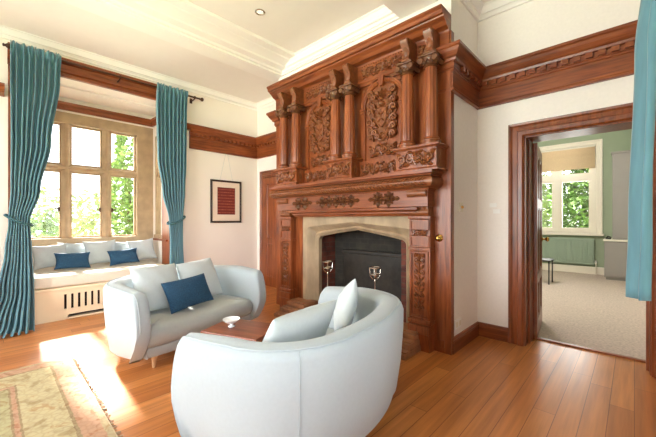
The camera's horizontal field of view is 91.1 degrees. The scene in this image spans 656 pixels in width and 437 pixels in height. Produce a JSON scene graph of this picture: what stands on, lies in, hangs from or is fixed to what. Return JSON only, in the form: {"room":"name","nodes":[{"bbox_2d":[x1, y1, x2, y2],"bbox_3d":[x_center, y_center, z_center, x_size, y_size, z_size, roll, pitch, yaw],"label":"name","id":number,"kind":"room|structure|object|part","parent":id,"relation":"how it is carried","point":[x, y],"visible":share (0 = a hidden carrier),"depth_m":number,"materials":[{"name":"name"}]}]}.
{"room":"historic interior","nodes":[
{"label":"historic interior","id":0,"kind":"room"},
{"bbox_2d":[32,85,161,267],"bbox_3d":[-3.635,-0.400,4.957,0.700,3.300,2.230,0,0,44],"label":"wall","id":1,"kind":"structure","parent":0,"point":[66,94],"depth_m":5.17,"materials":[{"name":"white paint"}]},
{"bbox_2d":[31,111,152,245],"bbox_3d":[-3.805,-0.595,5.119,0.230,2.030,1.870,0,0,44],"label":"window","id":2,"kind":"structure","parent":1,"relation":"in","point":[142,172],"depth_m":5.22,"materials":[{"name":"stone"}]},
{"bbox_3d":[-4.178,-0.228,4.738,0.035,1.015,0.389,0,0,44],"label":"casement frame","id":3,"kind":"part","parent":2,"relation":"part of","materials":[{"name":"stone"}]},
{"bbox_3d":[-4.178,-1.140,4.738,0.035,0.620,0.389,0,0,44],"label":"casement frame","id":4,"kind":"part","parent":2,"relation":"part of","materials":[{"name":"stone"}]},
{"bbox_3d":[-3.831,-1.140,5.102,0.035,0.620,0.406,0,0,44],"label":"casement frame","id":5,"kind":"part","parent":2,"relation":"part of","materials":[{"name":"stone"}]},
{"bbox_3d":[-3.831,-0.228,5.102,0.035,1.015,0.406,0,0,44],"label":"casement frame","id":6,"kind":"part","parent":2,"relation":"part of","materials":[{"name":"stone"}]},
{"bbox_3d":[-3.484,-1.140,5.466,0.035,0.620,0.379,0,0,44],"label":"casement frame","id":7,"kind":"part","parent":2,"relation":"part of","materials":[{"name":"stone"}]},
{"bbox_3d":[-3.484,-0.228,5.466,0.035,1.015,0.379,0,0,44],"label":"casement frame","id":8,"kind":"part","parent":2,"relation":"part of","materials":[{"name":"stone"}]},
{"bbox_2d":[57,100,155,126],"bbox_3d":[-3.562,-1.698,4.888,0.500,0.115,1.830,0,0,44],"label":"rail","id":9,"kind":"object","parent":1,"relation":"attached to","point":[61,105],"visible":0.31,"depth_m":5.18,"materials":[{"name":"red wood"}]},
{"bbox_2d":[154,136,161,238],"bbox_3d":[-2.862,-0.565,5.609,0.320,1.770,0.220,0,0,44],"label":"window","id":10,"kind":"structure","parent":1,"relation":"in","point":[157,234],"depth_m":5.62,"materials":[{"name":"stone"}]},
{"bbox_2d":[153,238,167,240],"bbox_3d":[-2.825,0.335,5.387,0.680,0.030,0.030,0,0,44],"label":"ledge","id":11,"kind":"object","parent":1,"relation":"attached to","point":[153,238],"visible":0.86,"depth_m":5.30,"materials":[{"name":"red wood"}]},
{"bbox_2d":[0,38,256,271],"bbox_3d":[-3.589,-0.500,4.279,0.300,3.500,6.650,0,0,44],"label":"wall","id":12,"kind":"structure","parent":0,"point":[224,243],"depth_m":5.61,"materials":[{"name":"white paint"}]},
{"bbox_2d":[0,82,4,96],"bbox_3d":[-4.754,-1.512,2.744,0.130,0.125,2.820,0,0,44],"label":"rail","id":13,"kind":"object","parent":12,"relation":"attached to","point":[2,85],"visible":1,"depth_m":3.73,"materials":[{"name":"red wood"}]},
{"bbox_2d":[8,63,10,212],"bbox_3d":[-3.889,-0.300,3.943,0.330,3.100,0.050,0,0,44],"label":"window frame","id":14,"kind":"structure","parent":12,"relation":"attached to","point":[9,110],"depth_m":3.82,"materials":[{"name":"red wood"}]},
{"bbox_2d":[7,42,156,100],"bbox_3d":[-3.104,-1.968,4.517,0.075,0.235,1.975,0,0,44],"label":"lintel","id":15,"kind":"object","parent":12,"relation":"attached to","point":[68,71],"visible":0.56,"depth_m":4.50,"materials":[{"name":"red wood"}]},
{"bbox_2d":[2,43,203,103],"bbox_3d":[-2.956,-1.996,4.594,0.183,0.092,2.380,0,0,44],"label":"curtain rod","id":16,"kind":"object","parent":12,"relation":"attached to","point":[7,45],"visible":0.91,"depth_m":4.47,"materials":[{"name":"brown wood"}]},
{"bbox_2d":[0,40,61,337],"bbox_3d":[-3.478,-0.416,3.639,0.413,3.313,0.858,0,0,-11],"label":"curtain","id":17,"kind":"object","parent":16,"relation":"hanging from","point":[35,73],"visible":0.98,"depth_m":3.79,"materials":[{"name":"teal fabric"}]},
{"bbox_2d":[3,214,33,226],"bbox_3d":[-3.604,0.010,3.755,0.226,0.154,0.257,0,0,44],"label":"tieback","id":18,"kind":"object","parent":17,"relation":"attached to","point":[4,215],"visible":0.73,"depth_m":3.67,"materials":[{"name":"teal fabric"}]},
{"bbox_2d":[156,83,187,265],"bbox_3d":[-2.438,-0.417,5.044,0.463,3.310,0.132,0,0,-45],"label":"curtain","id":19,"kind":"object","parent":16,"relation":"hanging from","point":[171,103],"visible":0.81,"depth_m":5.06,"materials":[{"name":"teal fabric"}]},
{"bbox_2d":[166,215,185,224],"bbox_3d":[-2.396,0.010,5.083,0.228,0.153,0.287,0,0,44],"label":"tieback","id":20,"kind":"object","parent":19,"relation":"attached to","point":[167,223],"visible":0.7,"depth_m":5.00,"materials":[{"name":"teal fabric"}]},
{"bbox_2d":[162,196,169,264],"bbox_3d":[-2.592,-0.300,5.290,0.310,3.100,0.150,0,0,44],"label":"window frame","id":21,"kind":"structure","parent":12,"relation":"attached to","point":[165,228],"depth_m":5.23,"materials":[{"name":"red wood"}]},
{"bbox_2d":[178,121,191,130],"bbox_3d":[-2.365,-1.530,5.253,0.130,0.090,0.250,0,0,44],"label":"rail","id":22,"kind":"object","parent":12,"relation":"attached to","point":[189,125],"visible":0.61,"depth_m":5.28,"materials":[{"name":"red wood"}]},
{"bbox_2d":[210,154,240,222],"bbox_3d":[-1.849,-0.565,5.867,0.024,1.250,0.610,0,0,44],"label":"framed print","id":23,"kind":"object","parent":12,"relation":"attached to","point":[225,196],"visible":1,"depth_m":5.86,"materials":[{"name":"paper"}]},
{"bbox_3d":[-1.849,-0.325,5.867,0.024,0.770,0.610,0,0,44],"label":"frame","id":24,"kind":"part","parent":23,"relation":"part of","materials":[{"name":"black wood"}]},
{"bbox_2d":[0,0,490,102],"bbox_3d":[-1.502,-2.325,2.085,6.350,0.150,6.950,0,0,44],"label":"ceiling","id":25,"kind":"structure","parent":0,"point":[293,25],"depth_m":3.83,"materials":[{"name":"white paint"}]},
{"bbox_2d":[59,0,294,81],"bbox_3d":[-2.562,-2.170,2.617,0.660,0.160,5.660,0,0,44],"label":"ceiling beam","id":26,"kind":"structure","parent":25,"relation":"attached to","point":[182,23],"depth_m":3.68,"materials":[{"name":"white paint"}]},
{"bbox_2d":[255,9,264,15],"bbox_3d":[-0.737,-2.245,3.490,0.110,0.010,0.110,0,0,44],"label":"recessed light","id":27,"kind":"object","parent":25,"relation":"in","point":[260,12],"visible":1,"depth_m":3.49,"materials":[{"name":"metal"}]},
{"bbox_2d":[379,0,437,18],"bbox_3d":[-0.997,-2.170,1.128,0.560,0.160,5.660,0,0,44],"label":"ceiling beam","id":28,"kind":"structure","parent":25,"relation":"attached to","point":[402,9],"depth_m":3.15,"materials":[{"name":"white paint"}]},
{"bbox_2d":[0,270,655,436],"bbox_3d":[0.787,1.298,3.945,8.300,0.104,12.800,0,0,44],"label":"floor","id":29,"kind":"structure","parent":0,"point":[489,387],"depth_m":2.56,"materials":[{"name":"brown wood"}]},
{"bbox_2d":[0,355,122,436],"bbox_3d":[-2.590,1.244,1.109,2.183,0.010,3.036,0,0,44],"label":"rug","id":30,"kind":"object","parent":29,"relation":"on","point":[52,398],"visible":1,"depth_m":2.17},
{"bbox_2d":[34,281,108,324],"bbox_3d":[-3.321,1.046,4.707,1.038,0.408,1.540,0,0,44],"label":"window seat","id":31,"kind":"object","parent":29,"relation":"on","point":[51,304],"visible":0.29,"depth_m":4.05,"materials":[{"name":"beige paint"}]},
{"bbox_2d":[33,260,163,289],"bbox_3d":[-3.313,0.766,4.699,1.020,0.143,1.540,0,0,44],"label":"seat cushion","id":32,"kind":"object","parent":31,"relation":"on","point":[44,278],"visible":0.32,"depth_m":4.25,"materials":[{"name":"fabric"}]},
{"bbox_2d":[32,243,66,270],"bbox_3d":[-3.844,0.510,4.459,0.161,0.353,0.418,0,0,41],"label":"cushion","id":33,"kind":"object","parent":32,"relation":"on","point":[44,257],"visible":0.68,"depth_m":4.39,"materials":[{"name":"white fabric"}]},
{"bbox_2d":[57,242,85,252],"bbox_3d":[-3.745,0.505,4.752,0.402,0.356,0.173,0,0,-39],"label":"cushion","id":34,"kind":"object","parent":32,"relation":"on","point":[79,247],"visible":0.2,"depth_m":4.73,"materials":[{"name":"white fabric"}]},
{"bbox_2d":[54,252,90,269],"bbox_3d":[-3.562,0.572,4.494,0.409,0.232,0.148,0,0,-42],"label":"cushion","id":35,"kind":"object","parent":32,"relation":"on","point":[63,260],"visible":1,"depth_m":4.46,"materials":[{"name":"blue fabric"}]},
{"bbox_2d":[82,239,114,264],"bbox_3d":[-3.444,0.495,4.879,0.165,0.370,0.429,0,0,41],"label":"cushion","id":36,"kind":"object","parent":32,"relation":"on","point":[98,252],"visible":0.7,"depth_m":4.82,"materials":[{"name":"white fabric"}]},
{"bbox_2d":[115,242,128,250],"bbox_3d":[-3.339,0.510,5.179,0.386,0.352,0.172,0,0,-38],"label":"cushion","id":37,"kind":"object","parent":32,"relation":"on","point":[118,245],"visible":0.13,"depth_m":5.16,"materials":[{"name":"white fabric"}]},
{"bbox_2d":[107,248,139,265],"bbox_3d":[-3.135,0.569,4.944,0.143,0.245,0.421,0,0,41],"label":"cushion","id":38,"kind":"object","parent":32,"relation":"on","point":[128,255],"visible":1,"depth_m":4.90,"materials":[{"name":"blue fabric"}]},
{"bbox_2d":[127,238,156,262],"bbox_3d":[-3.051,0.500,5.292,0.164,0.384,0.430,0,0,40],"label":"cushion","id":39,"kind":"object","parent":32,"relation":"on","point":[145,249],"visible":0.79,"depth_m":5.26,"materials":[{"name":"white fabric"}]},
{"bbox_2d":[103,265,265,367],"bbox_3d":[-1.461,0.897,3.305,0.906,0.706,1.480,0,0,32],"label":"sofa","id":40,"kind":"object","parent":29,"relation":"on","point":[135,333],"visible":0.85,"depth_m":2.80,"materials":[{"name":"grey fabric"}]},
{"bbox_2d":[129,263,178,311],"bbox_3d":[-1.641,0.652,3.114,0.237,0.416,0.474,0,0,29],"label":"cushion","id":41,"kind":"object","parent":40,"relation":"on","point":[148,280],"visible":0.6,"depth_m":3.02,"materials":[{"name":"white fabric"}]},
{"bbox_3d":[-1.470,1.188,2.723,0.058,0.125,0.060,0,0,32],"label":"leg","id":42,"kind":"part","parent":40,"relation":"part of","materials":[{"name":"brown wood"}]},
{"bbox_2d":[161,273,213,313],"bbox_3d":[-1.369,0.713,3.166,0.179,0.293,0.510,0,0,26],"label":"cushion","id":43,"kind":"object","parent":40,"relation":"on","point":[181,294],"visible":1,"depth_m":3.08,"materials":[{"name":"blue fabric"}]},
{"bbox_2d":[176,258,222,295],"bbox_3d":[-1.399,0.656,3.527,0.238,0.423,0.477,0,0,27],"label":"cushion","id":44,"kind":"object","parent":40,"relation":"on","point":[189,269],"visible":0.67,"depth_m":3.52,"materials":[{"name":"white fabric"}]},
{"bbox_2d":[147,295,252,348],"bbox_3d":[-1.413,0.966,3.275,0.720,0.188,1.180,0,0,32],"label":"seat cushion","id":45,"kind":"object","parent":40,"relation":"on","point":[167,329],"depth_m":3.01,"materials":[{"name":"grey fabric"}]},
{"bbox_2d":[201,319,270,341],"bbox_3d":[-0.676,1.050,2.532,0.500,0.400,0.360,0,0,21],"label":"coffee table","id":46,"kind":"object","parent":29,"relation":"on","point":[249,330],"visible":0.27,"depth_m":2.47,"materials":[{"name":"red wood"}]},
{"bbox_2d":[223,316,239,327],"bbox_3d":[-0.767,0.819,2.559,0.136,0.062,0.136,0,0,44],"label":"bowl","id":47,"kind":"object","parent":46,"relation":"on","point":[231,320],"visible":1,"depth_m":2.58,"materials":[{"name":"white ceramic"}]},
{"bbox_2d":[171,286,403,436],"bbox_3d":[-0.046,0.897,2.023,0.906,0.706,1.480,0,0,32],"label":"sofa","id":48,"kind":"object","parent":29,"relation":"on","point":[342,382],"visible":0.91,"depth_m":1.46,"materials":[{"name":"grey fabric"}]},
{"bbox_2d":[262,300,335,342],"bbox_3d":[-0.175,0.668,1.809,0.226,0.395,0.644,0,0,31],"label":"cushion","id":49,"kind":"object","parent":48,"relation":"on","point":[311,322],"visible":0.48,"depth_m":1.69,"materials":[{"name":"white fabric"}]},
{"bbox_2d":[325,328,334,334],"bbox_3d":[-0.095,0.966,2.053,0.720,0.188,1.180,0,0,32],"label":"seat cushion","id":50,"kind":"object","parent":48,"relation":"on","point":[330,330],"depth_m":2.52,"materials":[{"name":"grey fabric"}]},
{"bbox_2d":[333,279,357,330],"bbox_3d":[0.126,0.644,2.338,0.178,0.450,0.456,0,0,-12],"label":"cushion","id":51,"kind":"object","parent":48,"relation":"on","point":[346,305],"visible":0.87,"depth_m":2.23,"materials":[{"name":"white fabric"}]},
{"bbox_2d":[267,4,453,360],"bbox_3d":[0.215,-0.328,3.899,2.619,3.155,0.895,0,0,44],"label":"fireplace","id":52,"kind":"object","parent":29,"relation":"on","point":[364,170],"visible":0.99,"depth_m":3.52,"materials":[{"name":"red wood"}]},
{"bbox_3d":[-0.595,0.599,4.471,0.130,0.564,0.022,0,0,44],"label":"carved panel","id":53,"kind":"part","parent":52,"relation":"part of","materials":[{"name":"brown wood"}]},
{"bbox_3d":[-0.096,-0.550,4.105,0.580,0.200,0.045,0,0,44],"label":"plinth panel","id":54,"kind":"part","parent":52,"relation":"part of","materials":[{"name":"red wood"}]},
{"bbox_3d":[-0.098,-1.100,4.104,0.594,0.890,0.050,0,0,44],"label":"arched panel","id":55,"kind":"part","parent":52,"relation":"part of","materials":[{"name":"red wood"}]},
{"bbox_2d":[322,261,332,285],"bbox_3d":[0.038,0.881,4.197,0.208,0.698,0.347,0,0,25],"label":"andiron","id":56,"kind":"object","parent":52,"relation":"in","point":[327,262],"visible":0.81,"depth_m":4.09,"materials":[{"name":"metal"}]},
{"bbox_2d":[322,261,332,271],"bbox_3d":[-0.002,0.605,4.102,0.140,0.145,0.140,0,0,44],"label":"cup","id":57,"kind":"object","parent":56,"relation":"on","point":[327,262],"depth_m":4.10,"materials":[{"name":"metal"}]},
{"bbox_3d":[0.201,-0.080,3.750,1.900,0.090,0.150,0,0,44],"label":"moulding","id":58,"kind":"part","parent":52,"relation":"part of","materials":[{"name":"red wood"}]},
{"bbox_3d":[0.124,-0.350,3.767,2.419,0.110,0.232,0,0,44],"label":"torus moulding","id":59,"kind":"part","parent":52,"relation":"part of","materials":[{"name":"brown wood"}]},
{"bbox_2d":[269,169,442,190],"bbox_3d":[0.126,-0.427,3.770,2.405,0.045,0.225,0,0,44],"label":"mantel shelf","id":60,"kind":"object","parent":52,"relation":"attached to","point":[407,173],"depth_m":3.42,"materials":[{"name":"red wood"}]},
{"bbox_3d":[0.132,-1.820,3.812,2.595,0.170,0.215,0,0,44],"label":"cornice","id":61,"kind":"part","parent":52,"relation":"part of","materials":[{"name":"red wood"}]},
{"bbox_2d":[369,266,380,288],"bbox_3d":[0.567,0.881,3.694,0.208,0.698,0.347,0,0,25],"label":"andiron","id":62,"kind":"object","parent":52,"relation":"in","point":[374,268],"visible":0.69,"depth_m":3.59,"materials":[{"name":"metal"}]},
{"bbox_2d":[369,266,380,279],"bbox_3d":[0.526,0.605,3.599,0.140,0.145,0.140,0,0,44],"label":"cup","id":63,"kind":"object","parent":62,"relation":"on","point":[374,268],"depth_m":3.59,"materials":[{"name":"metal"}]},
{"bbox_3d":[0.579,-0.550,3.462,0.605,0.200,0.045,0,0,44],"label":"plinth panel","id":64,"kind":"part","parent":52,"relation":"part of","materials":[{"name":"red wood"}]},
{"bbox_3d":[0.578,-1.100,3.461,0.594,0.890,0.050,0,0,44],"label":"arched panel","id":65,"kind":"part","parent":52,"relation":"part of","materials":[{"name":"red wood"}]},
{"bbox_3d":[0.869,0.599,3.078,0.121,0.564,0.022,0,0,44],"label":"carved panel","id":66,"kind":"part","parent":52,"relation":"part of","materials":[{"name":"brown wood"}]},
{"bbox_3d":[1.034,0.175,3.022,0.072,0.072,0.056,0,0,44],"label":"brass knob","id":67,"kind":"part","parent":52,"relation":"part of","materials":[{"name":"gold metal"}]},
{"bbox_2d":[542,258,553,284],"bbox_3d":[4.220,1.014,6.407,0.400,0.465,0.400,0,0,44],"label":"side table","id":68,"kind":"object","parent":29,"relation":"on","point":[548,260],"visible":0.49,"depth_m":6.16,"materials":[{"name":"black paint"}]},
{"bbox_3d":[4.226,1.026,6.159,0.020,0.440,0.020,0,0,44],"label":"leg","id":69,"kind":"part","parent":68,"relation":"part of","materials":[{"name":"black paint"}]},
{"bbox_2d":[538,337,645,362],"bbox_3d":[2.477,1.242,3.103,0.870,0.016,0.040,0,0,44],"label":"threshold strip","id":70,"kind":"object","parent":29,"relation":"on","point":[539,338],"visible":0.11,"depth_m":3.04,"materials":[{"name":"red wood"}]},
{"bbox_2d":[603,150,630,280],"bbox_3d":[6.164,-0.072,6.723,0.610,2.635,0.680,0,0,44],"label":"tall cabinet","id":71,"kind":"object","parent":29,"relation":"on","point":[615,248],"visible":0.5,"depth_m":6.53,"materials":[{"name":"white paint"}]},
{"bbox_2d":[603,238,627,241],"bbox_3d":[6.164,0.430,6.723,0.610,0.040,0.680,0,0,44],"label":"countertop","id":72,"kind":"structure","parent":71,"relation":"on","point":[614,240],"depth_m":6.57,"materials":[{"name":"white paint"}]},
{"bbox_3d":[5.944,0.818,6.481,0.565,0.685,0.015,0,0,44],"label":"door","id":73,"kind":"part","parent":71,"relation":"part of","materials":[{"name":"white wood"}]},
{"bbox_3d":[6.007,-0.470,6.449,0.430,1.700,0.015,0,0,44],"label":"door","id":74,"kind":"part","parent":71,"relation":"part of","materials":[{"name":"grey wood"}]},
{"bbox_2d":[279,0,476,335],"bbox_3d":[0.444,-0.500,4.140,2.595,3.500,0.690,0,0,44],"label":"wall","id":75,"kind":"structure","parent":0,"point":[463,25],"depth_m":3.25,"materials":[{"name":"white paint"}]},
{"bbox_2d":[0,0,532,110],"bbox_3d":[-1.502,-2.192,2.085,5.750,0.115,6.350,0,0,44],"label":"crown molding","id":76,"kind":"structure","parent":75,"relation":"attached to","point":[480,11],"depth_m":4.31,"materials":[{"name":"white paint"}]},
{"bbox_2d":[282,5,399,75],"bbox_3d":[0.025,-2.171,3.979,2.450,0.153,0.120,0,0,44],"label":"trim","id":77,"kind":"structure","parent":75,"relation":"attached to","point":[380,17],"depth_m":3.82,"materials":[{"name":"white paint"}]},
{"bbox_2d":[454,317,460,329],"bbox_3d":[1.248,1.000,3.092,0.014,0.086,0.146,0,0,44],"label":"double socket","id":78,"kind":"object","parent":75,"relation":"attached to","point":[457,323],"visible":1,"depth_m":3.07,"materials":[{"name":"white plastic"}]},
{"bbox_2d":[459,202,463,211],"bbox_3d":[1.309,-0.120,3.144,0.030,0.090,0.085,0,0,44],"label":"wall switch","id":79,"kind":"object","parent":75,"relation":"attached to","point":[461,206],"visible":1,"depth_m":3.13,"materials":[{"name":"beige plastic"}]},
{"bbox_2d":[452,321,507,354],"bbox_3d":[1.494,1.177,3.140,0.305,0.145,0.690,0,0,44],"label":"baseboard","id":80,"kind":"structure","parent":75,"relation":"attached to","point":[496,332],"depth_m":3.32,"materials":[{"name":"red wood"}]},
{"bbox_2d":[257,0,640,327],"bbox_3d":[0.791,-0.500,4.493,6.350,3.500,0.300,0,0,44],"label":"wall","id":81,"kind":"structure","parent":0,"point":[535,25],"depth_m":3.30,"materials":[{"name":"white paint"}]},
{"bbox_2d":[189,110,279,158],"bbox_3d":[-1.263,-1.383,5.309,1.650,0.385,1.350,0,0,44],"label":"rail","id":82,"kind":"object","parent":81,"relation":"attached to","point":[203,138],"visible":0.53,"depth_m":5.84,"materials":[{"name":"red wood"}]},
{"bbox_2d":[260,169,275,273],"bbox_3d":[-0.958,0.163,5.927,0.990,2.175,0.035,0,0,44],"label":"door frame","id":83,"kind":"structure","parent":81,"relation":"attached to","point":[270,173],"depth_m":6.24,"materials":[{"name":"brown wood"}]},
{"bbox_2d":[263,177,275,287],"bbox_3d":[-0.962,0.231,5.922,0.710,2.030,0.045,0,0,44],"label":"door","id":84,"kind":"structure","parent":81,"relation":"in","point":[269,204],"depth_m":6.04,"materials":[{"name":"red wood"}]},
{"bbox_3d":[-1.075,-0.158,6.021,0.210,1.031,0.028,0,0,44],"label":"panel","id":85,"kind":"part","parent":84,"relation":"part of","materials":[{"name":"red wood"}]},
{"bbox_3d":[-1.075,0.757,6.021,0.210,0.619,0.028,0,0,44],"label":"panel","id":86,"kind":"part","parent":84,"relation":"part of","materials":[{"name":"red wood"}]},
{"bbox_2d":[436,20,637,109],"bbox_3d":[1.866,-1.383,2.697,1.715,0.385,0.820,0,0,44],"label":"crown molding","id":87,"kind":"structure","parent":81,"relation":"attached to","point":[608,54],"depth_m":2.97,"materials":[{"name":"red wood"}]},
{"bbox_2d":[542,263,603,274],"bbox_3d":[3.571,1.165,5.885,3.260,0.170,5.550,0,0,44],"label":"baseboard","id":88,"kind":"structure","parent":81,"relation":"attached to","point":[556,267],"depth_m":7.57,"materials":[{"name":"white paint"}]},
{"bbox_2d":[508,102,655,377],"bbox_3d":[2.254,0.147,2.869,1.160,2.205,0.035,0,0,44],"label":"door frame","id":89,"kind":"structure","parent":81,"relation":"attached to","point":[517,132],"depth_m":3.18,"materials":[{"name":"brown wood"}]},
{"bbox_2d":[524,120,651,375],"bbox_3d":[2.370,0.215,2.990,0.890,2.070,0.300,0,0,44],"label":"lining","id":90,"kind":"object","parent":81,"relation":"attached to","point":[624,125],"visible":0.67,"depth_m":3.19,"materials":[{"name":"brown wood"}]},
{"bbox_2d":[533,143,548,338],"bbox_3d":[2.376,0.223,3.651,0.195,2.030,0.814,0,0,37],"label":"door","id":91,"kind":"structure","parent":90,"relation":"attached to","point":[537,155],"depth_m":3.34,"materials":[{"name":"brown wood"}]},
{"bbox_3d":[2.283,-0.448,3.514,0.028,0.468,0.255,0,0,37],"label":"panel","id":92,"kind":"part","parent":91,"relation":"part of","materials":[{"name":"brown wood"}]},
{"bbox_3d":[2.283,0.227,3.514,0.028,0.702,0.255,0,0,37],"label":"panel","id":93,"kind":"part","parent":91,"relation":"part of","materials":[{"name":"brown wood"}]},
{"bbox_3d":[2.283,0.863,3.514,0.028,0.390,0.255,0,0,37],"label":"panel","id":94,"kind":"part","parent":91,"relation":"part of","materials":[{"name":"brown wood"}]},
{"bbox_3d":[2.488,-0.448,3.791,0.028,0.468,0.255,0,0,37],"label":"panel","id":95,"kind":"part","parent":91,"relation":"part of","materials":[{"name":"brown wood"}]},
{"bbox_3d":[2.488,0.227,3.791,0.028,0.702,0.255,0,0,37],"label":"panel","id":96,"kind":"part","parent":91,"relation":"part of","materials":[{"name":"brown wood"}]},
{"bbox_3d":[2.488,0.863,3.791,0.028,0.390,0.255,0,0,37],"label":"panel","id":97,"kind":"part","parent":91,"relation":"part of","materials":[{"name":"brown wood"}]},
{"bbox_2d":[536,129,631,267],"bbox_3d":[5.621,-0.450,7.937,3.600,3.400,0.250,0,0,44],"label":"wall","id":98,"kind":"structure","parent":0,"point":[614,141],"depth_m":7.21,"materials":[{"name":"green paint"}]},
{"bbox_2d":[542,237,596,274],"bbox_3d":[5.625,0.838,7.695,1.240,0.816,0.092,0,0,44],"label":"radiator","id":99,"kind":"object","parent":98,"relation":"attached to","point":[560,249],"visible":0.69,"depth_m":7.57,"materials":[{"name":"green metal"}]},
{"bbox_3d":[5.594,0.730,7.698,1.190,0.600,0.054,0,0,44],"label":"panel","id":100,"kind":"part","parent":99,"relation":"part of","materials":[{"name":"green metal"}]},
{"bbox_2d":[539,139,603,235],"bbox_3d":[5.654,-0.720,7.747,1.510,2.180,0.220,0,0,44],"label":"window","id":101,"kind":"structure","parent":98,"relation":"in","point":[595,175],"depth_m":7.50,"materials":[{"name":"white paint"}]},
{"bbox_3d":[5.449,-0.350,8.046,0.340,1.180,0.050,0,0,44],"label":"sash","id":102,"kind":"part","parent":101,"relation":"part of","materials":[{"name":"white paint"}]},
{"bbox_2d":[541,145,595,171],"bbox_3d":[5.658,-1.438,7.751,1.210,0.515,0.050,0,0,44],"label":"blind","id":103,"kind":"object","parent":101,"relation":"attached to","point":[583,157],"visible":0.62,"depth_m":7.66,"materials":[{"name":"fabric"}]},
{"bbox_3d":[5.658,-1.680,7.751,1.210,0.030,0.050,0,0,44],"label":"head rail","id":104,"kind":"part","parent":103,"relation":"part of","materials":[{"name":"beige fabric"}]},
{"bbox_3d":[5.647,0.345,7.740,1.510,0.050,0.200,0,0,44],"label":"sill","id":105,"kind":"part","parent":101,"relation":"part of","materials":[{"name":"white paint"}]},
{"bbox_3d":[5.873,-1.330,7.643,0.590,0.580,0.050,0,0,44],"label":"sash","id":106,"kind":"part","parent":101,"relation":"part of","materials":[{"name":"white paint"}]},
{"bbox_3d":[5.873,-0.350,7.643,0.590,1.180,0.050,0,0,44],"label":"sash","id":107,"kind":"part","parent":101,"relation":"part of","materials":[{"name":"white paint"}]},
{"bbox_3d":[0.793,-0.500,0.108,0.300,3.500,6.650,0,0,44],"label":"wall","id":108,"kind":"structure","parent":0,"visible":0},
{"bbox_3d":[0.463,-2.030,0.112,0.184,0.027,5.400,0,0,44],"label":"curtain rod","id":109,"kind":"object","parent":108,"relation":"attached to","visible":0},
{"bbox_2d":[625,0,655,300],"bbox_3d":[1.798,-0.859,1.762,0.245,2.427,1.116,0,0,44],"label":"curtain","id":110,"kind":"object","parent":109,"relation":"hanging from","point":[640,194],"visible":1,"depth_m":1.44,"materials":[{"name":"teal fabric"}]},
{"label":"outside","id":111,"kind":"structure","parent":0,"visible":0},
{"bbox_3d":[1.549,1.650,8.880,70.000,0.100,65.000,0,0,44],"label":"lawn","id":112,"kind":"structure","parent":111,"visible":0},
{"bbox_2d":[30,204,58,236],"bbox_3d":[-6.771,0.635,7.681,0.968,1.994,1.018,0,0,0],"label":"shrub","id":113,"kind":"object","parent":112,"relation":"on","point":[46,223],"visible":0.19,"depth_m":7.59,"materials":[{"name":"green plant"}]},
{"bbox_2d":[30,185,132,235],"bbox_3d":[-12.706,0.128,14.177,2.965,3.240,20.242,0,0,44],"label":"hedge","id":114,"kind":"object","parent":112,"relation":"on","point":[45,199],"visible":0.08,"depth_m":14.98,"materials":[{"name":"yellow plant"}]},
{"bbox_2d":[72,205,99,235],"bbox_3d":[-5.867,0.623,7.789,0.986,1.957,0.699,0,0,44],"label":"shrub","id":115,"kind":"object","parent":112,"relation":"on","point":[84,221],"visible":0.29,"depth_m":7.73,"materials":[{"name":"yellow plant"}]},
{"bbox_2d":[111,134,132,234],"bbox_3d":[-4.997,-0.804,8.315,1.801,4.852,1.306,0,0,44],"label":"tree","id":116,"kind":"object","parent":112,"relation":"on","point":[118,162],"visible":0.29,"depth_m":7.94,"materials":[{"name":"green plant"}]},
{"bbox_3d":[-5.014,0.057,8.356,0.804,3.097,0.580,0,0,44],"label":"stem","id":117,"kind":"part","parent":116,"relation":"part of","materials":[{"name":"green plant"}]},
{"bbox_2d":[542,172,551,226],"bbox_3d":[6.768,-0.318,11.035,1.702,3.949,1.561,0,0,9],"label":"shrub","id":118,"kind":"object","parent":112,"relation":"on","point":[545,217],"visible":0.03,"depth_m":10.54,"materials":[{"name":"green plant"}]},
{"bbox_2d":[546,168,588,227],"bbox_3d":[7.213,-0.584,9.156,1.794,4.473,1.222,0,0,44],"label":"shrub","id":119,"kind":"object","parent":112,"relation":"on","point":[571,197],"visible":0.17,"depth_m":8.97,"materials":[{"name":"green plant"}]}
]}

